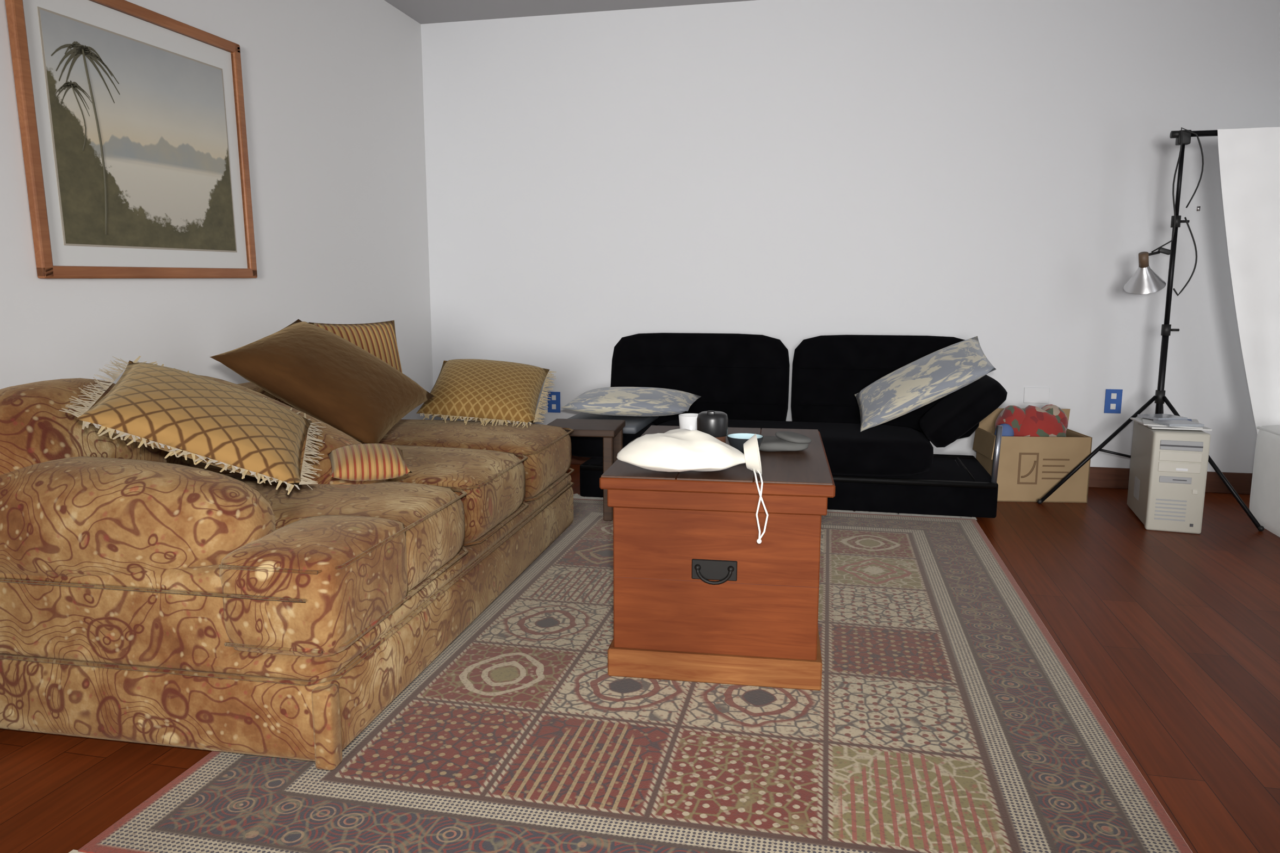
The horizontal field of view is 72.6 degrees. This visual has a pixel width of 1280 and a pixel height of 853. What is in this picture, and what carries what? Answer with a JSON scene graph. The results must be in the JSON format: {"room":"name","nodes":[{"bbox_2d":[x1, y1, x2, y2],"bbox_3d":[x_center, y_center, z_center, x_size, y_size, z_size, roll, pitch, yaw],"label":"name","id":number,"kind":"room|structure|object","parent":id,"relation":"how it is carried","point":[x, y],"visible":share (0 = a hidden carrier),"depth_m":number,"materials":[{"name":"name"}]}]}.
{"room":"living room","nodes":[
{"label":"living room","id":0,"kind":"room"},
{"bbox_2d":[0,0,434,419],"bbox_3d":[-1.981,-0.545,1.829,0.100,2.440,6.600,2,9,12],"label":"wall","id":1,"kind":"structure","parent":0,"point":[333,90],"depth_m":3.70,"materials":[{"name":"white paint"}]},
{"bbox_2d":[4,0,257,278],"bbox_3d":[-1.653,-0.951,2.953,0.028,0.885,0.980,2,10,12],"label":"framed landscape painting","id":2,"kind":"object","parent":1,"relation":"attached to","point":[131,116],"visible":1,"depth_m":2.86,"materials":[{"name":"brown wood"}]},
{"bbox_2d":[384,0,756,23],"bbox_3d":[0.802,-1.705,1.028,5.800,0.100,6.800,2,9,12],"label":"ceiling","id":3,"kind":"structure","parent":0,"point":[422,11],"depth_m":4.53,"materials":[{"name":"paint"}]},
{"bbox_2d":[0,464,1279,852],"bbox_3d":[0.799,0.807,1.405,5.800,0.100,6.800,2,9,12],"label":"floor","id":4,"kind":"structure","parent":0,"point":[1174,637],"depth_m":2.22,"materials":[{"name":"brown wood"}]},
{"bbox_2d":[68,493,1192,852],"bbox_3d":[0.238,0.568,2.615,1.940,0.012,2.929,2,9,12],"label":"rug","id":5,"kind":"object","parent":4,"relation":"on","point":[946,716],"visible":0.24,"depth_m":1.82,"materials":[{"name":"fabric"}]},
{"bbox_2d":[0,375,574,770],"bbox_3d":[-1.023,0.163,2.708,1.222,0.736,1.927,2,9,10],"label":"sofa","id":6,"kind":"object","parent":5,"relation":"on","point":[146,597],"visible":0.77,"depth_m":1.80,"materials":[{"name":"fabric"}]},
{"bbox_2d":[58,355,325,495],"bbox_3d":[-1.005,-0.014,2.042,0.489,0.288,0.538,-3,9,-18],"label":"throw pillow","id":7,"kind":"object","parent":6,"relation":"on","point":[195,417],"visible":1,"depth_m":1.92,"materials":[{"name":"fabric"}]},
{"bbox_2d":[209,318,434,443],"bbox_3d":[-0.952,-0.149,2.703,0.448,0.353,0.559,1,9,6],"label":"throw pillow","id":8,"kind":"object","parent":6,"relation":"on","point":[317,372],"visible":0.97,"depth_m":2.56,"materials":[{"name":"brown fabric"}]},
{"bbox_2d":[308,320,402,373],"bbox_3d":[-1.044,-0.220,3.281,0.144,0.348,0.362,7,11,39],"label":"striped throw pillow","id":9,"kind":"object","parent":6,"relation":"on","point":[378,339],"visible":0.3,"depth_m":3.29,"materials":[{"name":"yellow fabric"}]},
{"bbox_2d":[327,443,411,480],"bbox_3d":[-0.689,0.089,2.213,0.191,0.080,0.188,-3,9,-22],"label":"striped throw pillow","id":10,"kind":"object","parent":6,"relation":"on","point":[368,462],"visible":1,"depth_m":2.15,"materials":[{"name":"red fabric"}]},
{"bbox_2d":[416,359,556,428],"bbox_3d":[-0.598,-0.142,3.477,0.492,0.233,0.464,0,9,1],"label":"throw pillow","id":11,"kind":"object","parent":6,"relation":"on","point":[483,390],"visible":1,"depth_m":3.37,"materials":[{"name":"fabric"}]},
{"bbox_2d":[547,418,625,521],"bbox_3d":[-0.245,0.183,3.826,0.320,0.390,0.320,1,9,7],"label":"side table","id":12,"kind":"object","parent":5,"relation":"on","point":[611,431],"visible":0.52,"depth_m":3.69,"materials":[{"name":"brown wood"}]},
{"bbox_2d":[599,425,835,690],"bbox_3d":[0.242,0.319,2.499,0.556,0.516,0.836,1,9,9],"label":"wooden trunk","id":13,"kind":"object","parent":5,"relation":"on","point":[697,598],"visible":0.91,"depth_m":2.12,"materials":[{"name":"brown wood"}]},
{"bbox_2d":[678,413,697,430],"bbox_3d":[0.152,0.003,2.601,0.074,0.075,0.074,2,9,12],"label":"ceramic cup","id":14,"kind":"object","parent":13,"relation":"on","point":[687,421],"visible":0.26,"depth_m":2.57,"materials":[{"name":"white ceramic"}]},
{"bbox_2d":[616,428,768,543],"bbox_3d":[0.125,0.133,2.116,0.373,0.250,0.223,1,9,8],"label":"drawstring bag","id":15,"kind":"object","parent":13,"relation":"on","point":[678,450],"visible":1,"depth_m":2.05,"materials":[{"name":"white fabric"}]},
{"bbox_2d":[696,410,728,443],"bbox_3d":[0.190,0.021,2.284,0.082,0.133,0.082,2,9,12],"label":"travel mug","id":16,"kind":"object","parent":13,"relation":"on","point":[713,423],"visible":0.59,"depth_m":2.25,"materials":[{"name":"black"}]},
{"bbox_2d":[726,433,763,454],"bbox_3d":[0.287,0.050,2.381,0.100,0.048,0.100,2,9,12],"label":"ceramic bowl","id":17,"kind":"object","parent":13,"relation":"on","point":[736,440],"visible":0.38,"depth_m":2.36,"materials":[{"name":"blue ceramic"}]},
{"bbox_2d":[758,431,811,451],"bbox_3d":[0.395,0.041,2.440,0.151,0.056,0.147,0,9,-2],"label":"folded cloth","id":18,"kind":"object","parent":13,"relation":"on","point":[784,440],"visible":0.87,"depth_m":2.39,"materials":[{"name":"grey fabric"}]},
{"bbox_2d":[567,332,1007,517],"bbox_3d":[0.657,-0.051,4.231,1.991,0.768,0.829,2,9,12],"label":"futon sofa","id":19,"kind":"object","parent":4,"relation":"on","point":[892,466],"visible":0.59,"depth_m":4.27,"materials":[{"name":"black fabric"}]},
{"bbox_2d":[560,386,701,416],"bbox_3d":[-0.035,-0.126,4.312,0.620,0.124,0.419,2,9,12],"label":"pillow","id":20,"kind":"object","parent":19,"relation":"on","point":[641,401],"visible":1,"depth_m":4.16,"materials":[{"name":"fabric"}]},
{"bbox_2d":[854,336,996,431],"bbox_3d":[1.273,-0.198,3.960,0.612,0.416,0.396,3,9,19],"label":"pillow","id":21,"kind":"object","parent":19,"relation":"on","point":[934,376],"visible":1,"depth_m":3.85,"materials":[{"name":"fabric"}]},
{"bbox_2d":[972,407,1092,502],"bbox_3d":[1.875,0.132,4.193,0.450,0.410,0.288,1,9,4],"label":"cardboard box","id":22,"kind":"object","parent":4,"relation":"on","point":[1029,467],"visible":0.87,"depth_m":4.07,"materials":[{"name":"brown cardboard"}]},
{"bbox_2d":[994,404,1068,436],"bbox_3d":[1.868,0.035,4.183,0.364,0.283,0.190,1,9,4],"label":"cloth bundle","id":23,"kind":"object","parent":22,"relation":"in","point":[1050,420],"visible":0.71,"depth_m":4.12,"materials":[{"name":"red fabric"}]},
{"bbox_2d":[1036,130,1264,531],"bbox_3d":[2.966,-0.437,3.730,2.272,1.676,0.732,2,9,12],"label":"stand","id":24,"kind":"object","parent":4,"relation":"on","point":[1160,398],"visible":0.8,"depth_m":3.93,"materials":[{"name":"black metal"}]},
{"bbox_2d":[1123,127,1203,295],"bbox_3d":[2.334,-0.948,3.880,0.271,0.726,0.160,2,9,12],"label":"lamp","id":25,"kind":"object","parent":24,"relation":"attached to","point":[1144,280],"visible":1,"depth_m":3.88,"materials":[{"name":"silver metal"}]},
{"bbox_2d":[1217,126,1279,434],"bbox_3d":[3.245,-0.464,3.709,1.550,1.600,0.090,2,9,12],"label":"cloth","id":26,"kind":"object","parent":24,"relation":"attached to","point":[1249,158],"visible":0.9,"depth_m":3.80,"materials":[{"name":"white fabric"}]},
{"bbox_2d":[1126,421,1210,533],"bbox_3d":[2.256,0.199,3.740,0.201,0.413,0.443,3,9,19],"label":"computer tower","id":27,"kind":"object","parent":4,"relation":"on","point":[1168,468],"visible":1,"depth_m":3.55,"materials":[{"name":"grey paint"}]},
{"bbox_2d":[1130,413,1212,430],"bbox_3d":[2.267,-0.022,3.725,0.259,0.025,0.339,3,9,19],"label":"paper stack","id":28,"kind":"object","parent":27,"relation":"on","point":[1152,421],"visible":1,"depth_m":3.67,"materials":[{"name":"white paper"}]},
{"bbox_2d":[1248,424,1279,537],"bbox_3d":[2.835,0.260,3.262,0.700,0.430,0.800,2,9,14],"label":"ottoman","id":29,"kind":"object","parent":4,"relation":"on","point":[1265,495],"visible":0.97,"depth_m":3.54,"materials":[{"name":"fabric"}]},
{"bbox_2d":[421,0,1279,473],"bbox_3d":[1.529,-0.933,4.450,5.800,2.440,0.100,2,9,12],"label":"wall","id":30,"kind":"structure","parent":0,"point":[999,172],"depth_m":4.43,"materials":[{"name":"white paint"}]},
{"bbox_2d":[547,391,560,412],"bbox_3d":[-0.490,-0.139,4.967,0.076,0.120,0.010,2,9,12],"label":"wall outlet","id":31,"kind":"object","parent":30,"relation":"attached to","point":[554,405],"visible":0.99,"depth_m":4.96,"materials":[{"name":"blue plastic"}]},
{"bbox_2d":[570,455,1252,494],"bbox_3d":[1.515,0.230,4.567,5.600,0.105,0.016,2,9,12],"label":"baseboard","id":32,"kind":"structure","parent":30,"relation":"attached to","point":[1108,477],"depth_m":4.36,"materials":[{"name":"brown wood"}]},
{"bbox_2d":[1023,387,1049,403],"bbox_3d":[2.005,-0.157,4.404,0.120,0.080,0.005,2,9,12],"label":"blank wall plate","id":33,"kind":"object","parent":30,"relation":"attached to","point":[1031,395],"visible":1,"depth_m":4.40,"materials":[{"name":"white plastic"}]},
{"bbox_2d":[1103,388,1122,413],"bbox_3d":[2.351,-0.125,4.329,0.076,0.120,0.010,2,9,12],"label":"wall outlet","id":34,"kind":"object","parent":30,"relation":"attached to","point":[1113,400],"visible":1,"depth_m":4.33,"materials":[{"name":"blue plastic"}]}
]}

